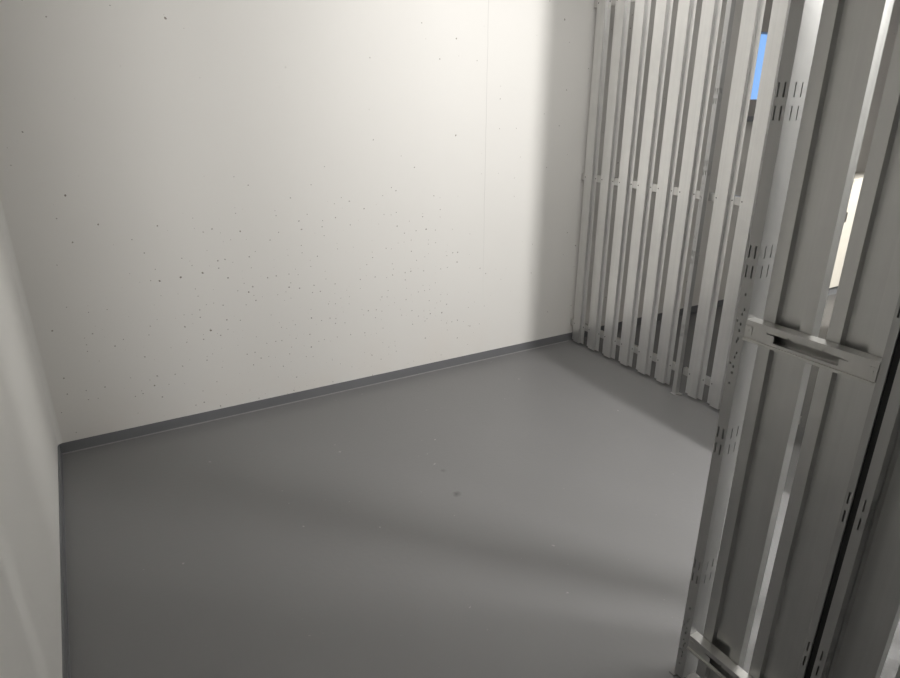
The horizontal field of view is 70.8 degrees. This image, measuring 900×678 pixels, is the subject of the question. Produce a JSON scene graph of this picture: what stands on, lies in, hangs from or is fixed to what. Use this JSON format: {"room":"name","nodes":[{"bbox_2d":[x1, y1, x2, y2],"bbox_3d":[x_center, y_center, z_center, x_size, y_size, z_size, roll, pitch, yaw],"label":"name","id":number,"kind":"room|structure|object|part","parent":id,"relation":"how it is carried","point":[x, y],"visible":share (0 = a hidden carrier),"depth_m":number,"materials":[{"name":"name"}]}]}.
{"room":"basement storage unit","nodes":[
{"label":"basement storage unit","id":0,"kind":"room"},
{"bbox_2d":[0,227,61,677],"bbox_3d":[-0.502,0.192,0.197,0.200,2.700,6.100,-12,24,-28],"label":"wall","id":1,"kind":"structure","parent":0,"point":[30,588],"depth_m":1.84,"materials":[{"name":"paint"}]},
{"bbox_2d":[58,445,70,677],"bbox_3d":[-0.918,1.096,1.515,0.016,0.056,3.673,-12,24,-28],"label":"baseboard","id":2,"kind":"structure","parent":1,"relation":"attached to","point":[60,490],"depth_m":2.18,"materials":[{"name":"grey paint"}]},
{"bbox_2d":[0,0,899,442],"bbox_3d":[1.270,-1.383,4.232,7.659,2.700,0.220,-11,24,-27],"label":"wall","id":3,"kind":"structure","parent":0,"point":[208,205],"depth_m":3.16,"materials":[{"name":"paint"}]},
{"bbox_2d":[0,198,62,446],"bbox_3d":[-1.836,-0.736,2.497,0.038,2.644,0.038,-12,24,-28],"label":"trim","id":4,"kind":"structure","parent":3,"relation":"attached to","point":[3,223],"depth_m":2.76,"materials":[{"name":"paint"}]},
{"bbox_2d":[59,299,723,453],"bbox_3d":[1.324,-0.118,4.627,7.253,0.056,0.014,-11,24,-27],"label":"baseboard","id":5,"kind":"structure","parent":3,"relation":"attached to","point":[101,439],"depth_m":3.53,"materials":[{"name":"grey paint"}]},
{"bbox_2d":[747,0,772,121],"bbox_3d":[2.491,-2.007,4.610,1.243,0.778,0.150,-11,24,-27],"label":"window","id":6,"kind":"structure","parent":3,"relation":"in","point":[767,14],"depth_m":4.48,"materials":[{"name":"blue glass"}]},
{"bbox_3d":[2.508,-1.650,4.716,1.243,0.035,0.080,-11,24,-27],"label":"sill","id":7,"kind":"part","parent":6,"relation":"part of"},
{"bbox_3d":[2.468,-1.994,4.656,0.981,0.430,0.010,-11,24,-27],"label":"pane","id":8,"kind":"part","parent":6,"relation":"part of","materials":[{"name":"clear glass"}]},
{"bbox_2d":[63,294,899,677],"bbox_3d":[2.682,0.803,2.510,7.650,0.120,6.200,-12,24,-28],"label":"floor","id":9,"kind":"structure","parent":0,"point":[533,513],"depth_m":2.47,"materials":[{"name":"grey paint"}]},
{"bbox_2d":[571,0,722,384],"bbox_3d":[1.063,-0.896,3.594,0.042,2.213,0.927,-12,24,-28],"label":"slatted screen","id":10,"kind":"object","parent":9,"relation":"on","point":[665,189],"visible":0.94,"depth_m":3.55,"materials":[{"name":"metal"}]},
{"bbox_3d":[1.071,-1.775,3.256,0.024,0.042,0.927,-12,24,-28],"label":"rail","id":11,"kind":"part","parent":10,"relation":"part of","materials":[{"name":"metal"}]},
{"bbox_3d":[1.071,0.023,3.957,0.024,0.042,0.927,-12,24,-28],"label":"rail","id":12,"kind":"part","parent":10,"relation":"part of","materials":[{"name":"metal"}]},
{"bbox_3d":[1.071,-0.878,3.606,0.024,0.042,0.927,-12,24,-28],"label":"rail","id":13,"kind":"part","parent":10,"relation":"part of","materials":[{"name":"metal"}]},
{"bbox_2d":[670,0,735,395],"bbox_3d":[1.288,-0.900,3.133,0.044,2.601,0.051,-12,24,-28],"label":"upright","id":14,"kind":"object","parent":9,"relation":"on","point":[730,7],"visible":1,"depth_m":3.18,"materials":[{"name":"metal"}]},
{"bbox_2d":[683,0,847,424],"bbox_3d":[1.484,-0.636,2.926,0.042,2.213,0.682,-12,24,-28],"label":"slatted screen","id":15,"kind":"object","parent":9,"relation":"on","point":[724,197],"visible":0.35,"depth_m":3.05,"materials":[{"name":"metal"}]},
{"bbox_3d":[1.492,0.283,3.290,0.024,0.042,0.682,-12,24,-28],"label":"rail","id":16,"kind":"part","parent":15,"relation":"part of","materials":[{"name":"metal"}]},
{"bbox_3d":[1.492,-0.617,2.938,0.024,0.042,0.682,-12,24,-28],"label":"rail","id":17,"kind":"part","parent":15,"relation":"part of","materials":[{"name":"metal"}]},
{"bbox_2d":[669,0,899,677],"bbox_3d":[0.768,-0.009,1.344,0.072,2.240,0.364,-12,24,-28],"label":"door leaf","id":18,"kind":"structure","parent":9,"relation":"on","point":[858,359],"depth_m":1.36,"materials":[{"name":"metal"}]},
{"bbox_3d":[0.692,0.988,1.863,0.082,0.004,0.049,16,26,35],"label":"foot plate","id":19,"kind":"part","parent":18,"relation":"part of","materials":[{"name":"metal"}]},
{"bbox_3d":[0.760,0.901,1.685,0.034,0.048,0.289,-12,24,-28],"label":"rail","id":20,"kind":"part","parent":18,"relation":"part of","materials":[{"name":"metal"}]},
{"bbox_3d":[0.696,-0.060,1.468,0.060,2.236,0.029,-12,24,-28],"label":"post","id":21,"kind":"part","parent":18,"relation":"part of","materials":[{"name":"metal"}]},
{"bbox_3d":[0.760,0.021,1.341,0.034,0.048,0.289,-12,24,-28],"label":"rail","id":22,"kind":"part","parent":18,"relation":"part of","materials":[{"name":"metal"}]},
{"bbox_2d":[828,172,864,295],"bbox_3d":[3.300,-0.880,5.329,1.020,0.965,0.245,-12,24,-28],"label":"window","id":23,"kind":"structure","parent":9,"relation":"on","point":[857,183],"depth_m":5.14,"materials":[{"name":"white glass"}]},
{"bbox_3d":[2.106,0.261,0.019,0.921,2.700,2.925,-12,24,-28],"label":"wall","id":24,"kind":"structure","parent":0,"visible":0},
{"bbox_2d":[810,361,899,677],"bbox_3d":[0.934,0.087,1.082,0.065,2.228,0.298,-12,24,-28],"label":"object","id":25,"kind":"structure","parent":24,"relation":"in","point":[863,618],"depth_m":1.34,"materials":[{"name":"metal"}]}
]}

